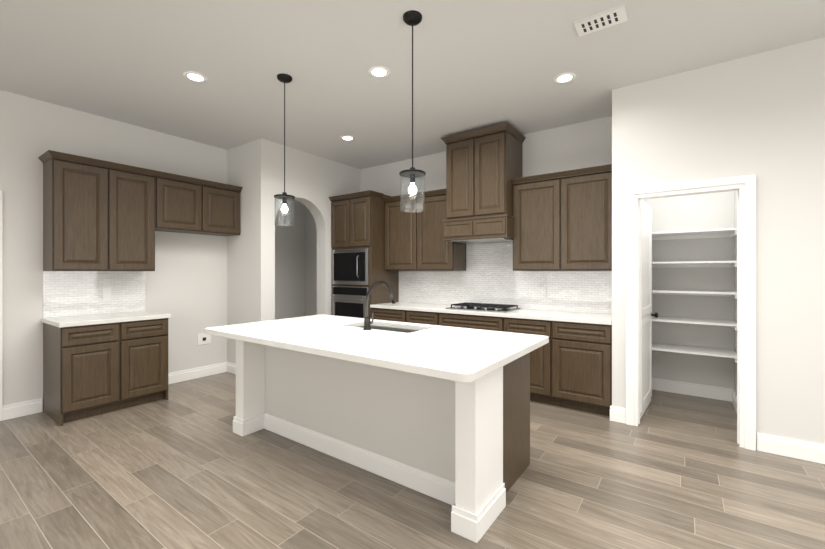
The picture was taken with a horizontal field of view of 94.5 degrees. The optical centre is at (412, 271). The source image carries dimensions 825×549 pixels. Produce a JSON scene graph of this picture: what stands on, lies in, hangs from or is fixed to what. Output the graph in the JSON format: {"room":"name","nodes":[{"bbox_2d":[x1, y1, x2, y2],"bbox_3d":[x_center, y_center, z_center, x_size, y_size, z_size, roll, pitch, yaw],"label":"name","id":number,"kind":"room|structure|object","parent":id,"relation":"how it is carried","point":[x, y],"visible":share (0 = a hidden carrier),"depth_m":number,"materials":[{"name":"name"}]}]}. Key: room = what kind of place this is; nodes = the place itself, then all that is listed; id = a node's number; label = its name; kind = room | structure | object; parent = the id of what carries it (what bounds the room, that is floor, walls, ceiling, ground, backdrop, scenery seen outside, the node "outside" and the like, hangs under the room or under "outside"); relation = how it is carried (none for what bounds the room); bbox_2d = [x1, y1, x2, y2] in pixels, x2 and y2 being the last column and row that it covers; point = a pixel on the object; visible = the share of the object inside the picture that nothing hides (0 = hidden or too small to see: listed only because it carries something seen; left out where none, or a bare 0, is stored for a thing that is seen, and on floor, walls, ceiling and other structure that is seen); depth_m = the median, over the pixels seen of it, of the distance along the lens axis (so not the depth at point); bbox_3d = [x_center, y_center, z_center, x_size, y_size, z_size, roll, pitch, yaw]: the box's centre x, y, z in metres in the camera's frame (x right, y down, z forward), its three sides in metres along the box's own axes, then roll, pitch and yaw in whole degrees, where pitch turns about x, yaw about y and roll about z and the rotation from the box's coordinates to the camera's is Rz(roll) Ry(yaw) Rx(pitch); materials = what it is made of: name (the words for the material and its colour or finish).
{"room":"kitchen","nodes":[
{"label":"kitchen","id":0,"kind":"room"},
{"bbox_2d":[0,90,227,405],"bbox_3d":[-4.334,-0.155,2.863,0.120,3.050,5.950,0,0,36],"label":"wall","id":1,"kind":"structure","parent":0,"point":[188,282],"depth_m":4.01,"materials":[{"name":"white paint"}]},
{"bbox_2d":[0,190,1,420],"bbox_3d":[-3.826,0.310,3.450,0.018,2.120,0.155,0,0,36],"label":"trim","id":2,"kind":"structure","parent":1,"relation":"attached to","point":[0,305],"depth_m":3.50,"materials":[{"name":"white wood"}]},
{"bbox_2d":[43,271,144,317],"bbox_3d":[-3.371,0.220,4.092,0.008,0.458,0.870,0,0,36],"label":"tile backsplash","id":3,"kind":"structure","parent":1,"relation":"attached to","point":[70,293],"depth_m":4.03,"materials":[{"name":"white tile"}]},
{"bbox_2d":[103,288,110,298],"bbox_3d":[-3.323,0.230,4.147,0.005,0.120,0.075,0,0,36],"label":"outlet","id":4,"kind":"object","parent":3,"relation":"attached to","point":[106,293],"visible":1,"depth_m":4.14,"materials":[{"name":"white plastic"}]},
{"bbox_2d":[38,150,156,270],"bbox_3d":[-3.232,-0.564,3.959,0.389,1.108,0.885,0,0,36],"label":"upper cabinet","id":5,"kind":"object","parent":1,"relation":"attached to","point":[98,215],"visible":1,"depth_m":3.81,"materials":[{"name":"brown wood"}]},
{"bbox_2d":[155,171,242,235],"bbox_3d":[-2.684,-0.804,4.724,0.389,0.628,0.996,0,0,36],"label":"upper cabinet","id":6,"kind":"object","parent":1,"relation":"attached to","point":[186,204],"visible":0.96,"depth_m":4.58,"materials":[{"name":"brown wood"}]},
{"bbox_2d":[197,333,210,344],"bbox_3d":[-2.728,0.870,4.991,0.013,0.150,0.170,0,0,36],"label":"outlet","id":7,"kind":"object","parent":1,"relation":"attached to","point":[202,338],"visible":0.92,"depth_m":4.98,"materials":[{"name":"white plastic"}]},
{"bbox_2d":[228,141,251,363],"bbox_3d":[-2.272,-0.155,5.132,0.570,3.050,0.140,0,0,36],"label":"wall","id":8,"kind":"structure","parent":0,"point":[239,157],"depth_m":5.04,"materials":[{"name":"white paint"}]},
{"bbox_2d":[252,138,359,321],"bbox_3d":[-1.463,-0.155,5.567,0.200,3.050,1.790,0,0,36],"label":"wall","id":9,"kind":"structure","parent":0,"point":[292,265],"depth_m":5.65,"materials":[{"name":"white paint"}]},
{"bbox_2d":[0,372,824,548],"bbox_3d":[-0.649,1.420,1.756,8.700,0.100,8.900,0,0,36],"label":"floor","id":10,"kind":"structure","parent":0,"point":[183,466],"depth_m":2.40,"materials":[{"name":"brown wood"}]},
{"bbox_2d":[43,318,167,425],"bbox_3d":[-3.115,0.930,3.909,0.637,0.880,0.870,0,0,36],"label":"base cabinet","id":11,"kind":"object","parent":10,"relation":"on","point":[92,370],"visible":0.98,"depth_m":3.65,"materials":[{"name":"brown wood"}]},
{"bbox_2d":[41,311,170,327],"bbox_3d":[-3.109,0.470,3.905,0.652,0.040,0.900,0,0,36],"label":"countertop","id":12,"kind":"structure","parent":11,"relation":"on","point":[77,320],"depth_m":3.77,"materials":[{"name":"white stone"}]},
{"bbox_2d":[329,190,398,318],"bbox_3d":[-0.726,0.126,5.704,0.832,2.488,0.723,0,0,36],"label":"tall cabinet","id":13,"kind":"object","parent":10,"relation":"on","point":[358,240],"visible":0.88,"depth_m":5.44,"materials":[{"name":"brown wood"}]},
{"bbox_2d":[233,340,529,542],"bbox_3d":[-0.324,0.930,2.982,2.295,0.880,0.968,0,0,36],"label":"kitchen island","id":14,"kind":"object","parent":10,"relation":"on","point":[462,449],"visible":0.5,"depth_m":2.51,"materials":[{"name":"white"}]},
{"bbox_2d":[204,314,548,382],"bbox_3d":[-0.360,0.470,2.865,2.380,0.040,1.240,0,0,36],"label":"island countertop","id":15,"kind":"structure","parent":14,"relation":"on","point":[463,355],"depth_m":2.43,"materials":[{"name":"white stone"}]},
{"bbox_2d":[363,281,395,329],"bbox_3d":[-0.241,0.261,3.092,0.112,0.378,0.381,0,0,36],"label":"faucet","id":16,"kind":"object","parent":15,"relation":"on","point":[367,323],"visible":1,"depth_m":2.97,"materials":[{"name":"grey metal"}]},
{"bbox_2d":[360,325,418,332],"bbox_3d":[-0.218,0.594,3.166,0.768,0.205,0.403,0,0,36],"label":"sink","id":17,"kind":"object","parent":15,"relation":"in","point":[392,329],"depth_m":3.36,"materials":[{"name":"silver metal"}]},
{"bbox_2d":[371,308,406,321],"bbox_3d":[-0.147,0.930,5.343,0.600,0.880,0.637,0,0,36],"label":"drawer","id":18,"kind":"object","parent":10,"relation":"on","point":[379,313],"depth_m":5.07,"materials":[{"name":"brown wood"}]},
{"bbox_2d":[407,310,438,324],"bbox_3d":[0.296,0.930,5.026,0.489,0.880,0.637,0,0,36],"label":"base cabinet","id":19,"kind":"object","parent":10,"relation":"on","point":[420,317],"depth_m":4.76,"materials":[{"name":"brown wood"}]},
{"bbox_2d":[439,313,502,331],"bbox_3d":[0.833,0.930,4.642,0.831,0.880,0.637,0,0,36],"label":"base cabinet","id":20,"kind":"object","parent":10,"relation":"on","point":[491,323],"depth_m":4.36,"materials":[{"name":"brown wood"}]},
{"bbox_2d":[503,317,550,404],"bbox_3d":[1.378,0.930,4.251,0.510,0.880,0.637,0,0,36],"label":"base cabinet","id":21,"kind":"object","parent":10,"relation":"on","point":[540,358],"depth_m":3.93,"materials":[{"name":"brown wood"}]},
{"bbox_2d":[551,321,611,415],"bbox_3d":[1.808,0.930,3.944,0.547,0.880,0.637,0,0,36],"label":"base cabinet","id":22,"kind":"object","parent":10,"relation":"on","point":[570,365],"depth_m":3.69,"materials":[{"name":"brown wood"}]},
{"bbox_2d":[370,302,611,324],"bbox_3d":[0.815,0.470,4.645,2.976,0.040,0.652,0,0,36],"label":"countertop","id":23,"kind":"structure","parent":22,"relation":"on","point":[582,317],"depth_m":4.24,"materials":[{"name":"white stone"}]},
{"bbox_2d":[446,302,519,312],"bbox_3d":[0.858,0.425,4.643,0.760,0.050,0.490,0,0,36],"label":"cooktop","id":24,"kind":"object","parent":23,"relation":"in","point":[504,308],"visible":1,"depth_m":4.54,"materials":[{"name":"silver metal"}]},
{"bbox_2d":[0,0,824,168],"bbox_3d":[-0.649,-1.730,1.756,8.700,0.100,8.900,0,0,36],"label":"ceiling","id":25,"kind":"structure","parent":0,"point":[478,64],"depth_m":3.01,"materials":[{"name":"white paint"}]},
{"bbox_2d":[183,71,207,82],"bbox_3d":[-1.869,-1.675,3.281,0.184,0.008,0.184,0,0,36],"label":"recessed light","id":26,"kind":"object","parent":25,"relation":"in","point":[194,76],"visible":1,"depth_m":3.27,"materials":[{"name":"white"}]},
{"bbox_2d":[274,73,294,225],"bbox_3d":[-1.103,-1.042,3.286,0.176,1.275,0.176,0,0,36],"label":"pendant light","id":27,"kind":"object","parent":25,"relation":"hanging from","point":[284,197],"visible":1,"depth_m":3.27,"materials":[{"name":"clear glass"}]},
{"bbox_2d":[340,135,354,140],"bbox_3d":[-0.812,-1.675,4.775,0.184,0.008,0.184,0,0,36],"label":"recessed light","id":28,"kind":"object","parent":25,"relation":"in","point":[348,138],"visible":1,"depth_m":4.77,"materials":[{"name":"white"}]},
{"bbox_2d":[368,66,389,77],"bbox_3d":[-0.279,-1.675,3.201,0.184,0.008,0.184,0,0,36],"label":"recessed light","id":29,"kind":"object","parent":25,"relation":"in","point":[379,72],"visible":1,"depth_m":3.19,"materials":[{"name":"white"}]},
{"bbox_2d":[399,10,425,211],"bbox_3d":[0.000,-1.042,2.509,0.176,1.275,0.176,0,0,36],"label":"pendant light","id":30,"kind":"object","parent":25,"relation":"hanging from","point":[412,18],"visible":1,"depth_m":2.49,"materials":[{"name":"clear glass"}]},
{"bbox_2d":[553,73,575,83],"bbox_3d":[1.317,-1.675,3.300,0.184,0.008,0.184,0,0,36],"label":"recessed light","id":31,"kind":"object","parent":25,"relation":"in","point":[563,78],"visible":1,"depth_m":3.30,"materials":[{"name":"white"}]},
{"bbox_2d":[574,4,627,36],"bbox_3d":[1.256,-1.673,2.545,0.300,0.014,0.170,0,0,36],"label":"ceiling vent","id":32,"kind":"object","parent":25,"relation":"in","point":[602,20],"visible":1,"depth_m":2.53,"materials":[{"name":"white plastic"}]},
{"bbox_2d":[360,117,607,313],"bbox_3d":[0.152,-0.155,5.598,5.410,3.050,0.120,0,0,36],"label":"wall","id":33,"kind":"structure","parent":0,"point":[583,144],"depth_m":4.55,"materials":[{"name":"white paint"}]},
{"bbox_2d":[383,189,465,270],"bbox_3d":[0.144,-0.541,5.287,1.138,1.043,0.389,0,0,36],"label":"upper cabinet","id":34,"kind":"object","parent":33,"relation":"attached to","point":[414,241],"visible":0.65,"depth_m":5.13,"materials":[{"name":"brown wood"}]},
{"bbox_2d":[441,122,525,243],"bbox_3d":[0.862,-1.008,4.648,0.850,1.265,0.591,0,0,36],"label":"range hood","id":35,"kind":"object","parent":33,"relation":"attached to","point":[483,166],"visible":0.96,"depth_m":4.41,"materials":[{"name":"brown wood"}]},
{"bbox_2d":[399,242,611,313],"bbox_3d":[1.002,0.040,4.906,2.976,0.819,0.008,0,0,36],"label":"tile backsplash","id":36,"kind":"structure","parent":33,"relation":"attached to","point":[489,275],"depth_m":4.79,"materials":[{"name":"white tile"}]},
{"bbox_2d":[511,164,611,270],"bbox_3d":[1.668,-0.539,4.196,1.066,1.048,0.389,0,0,36],"label":"upper cabinet","id":37,"kind":"object","parent":33,"relation":"attached to","point":[562,220],"visible":0.81,"depth_m":4.04,"materials":[{"name":"brown wood"}]},
{"bbox_2d":[608,37,824,449],"bbox_3d":[3.152,-0.155,2.650,3.140,3.050,0.120,0,0,36],"label":"wall","id":38,"kind":"structure","parent":0,"point":[760,117],"depth_m":3.01,"materials":[{"name":"white paint"}]},
{"bbox_2d":[2,362,824,463],"bbox_3d":[-0.671,1.302,1.741,8.318,0.135,8.450,0,0,36],"label":"baseboard","id":39,"kind":"structure","parent":38,"relation":"attached to","point":[796,449],"depth_m":3.67,"materials":[{"name":"white wood"}]},
{"bbox_2d":[640,200,657,418],"bbox_3d":[2.316,0.344,3.772,0.171,2.035,0.691,0,0,36],"label":"pantry door","id":40,"kind":"structure","parent":38,"relation":"in","point":[646,314],"depth_m":3.74,"materials":[{"name":"white wood"}]},
{"bbox_2d":[626,174,755,450],"bbox_3d":[2.320,0.310,3.236,0.875,2.120,0.164,0,0,36],"label":"door frame","id":41,"kind":"structure","parent":38,"relation":"attached to","point":[744,186],"depth_m":3.03,"materials":[{"name":"white wood"}]},
{"bbox_2d":[652,342,736,361],"bbox_3d":[2.932,0.850,4.104,0.846,0.060,0.408,0,0,36],"label":"shelf","id":42,"kind":"object","parent":38,"relation":"attached to","point":[716,352],"visible":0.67,"depth_m":4.01,"materials":[{"name":"white wood"}]},
{"bbox_2d":[652,316,736,329],"bbox_3d":[2.932,0.540,4.104,0.846,0.060,0.408,0,0,36],"label":"shelf","id":43,"kind":"object","parent":38,"relation":"attached to","point":[732,323],"visible":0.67,"depth_m":4.01,"materials":[{"name":"white wood"}]},
{"bbox_2d":[652,289,736,298],"bbox_3d":[2.932,0.230,4.104,0.846,0.060,0.408,0,0,36],"label":"shelf","id":44,"kind":"object","parent":38,"relation":"attached to","point":[733,294],"visible":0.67,"depth_m":4.05,"materials":[{"name":"white wood"}]},
{"bbox_2d":[652,261,736,267],"bbox_3d":[2.932,-0.080,4.104,0.846,0.060,0.408,0,0,36],"label":"shelf","id":45,"kind":"object","parent":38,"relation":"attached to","point":[685,264],"visible":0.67,"depth_m":4.07,"materials":[{"name":"white wood"}]},
{"bbox_2d":[652,228,736,239],"bbox_3d":[2.932,-0.400,4.104,0.846,0.060,0.408,0,0,36],"label":"shelf","id":46,"kind":"object","parent":38,"relation":"attached to","point":[703,233],"visible":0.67,"depth_m":4.06,"materials":[{"name":"white wood"}]}
]}

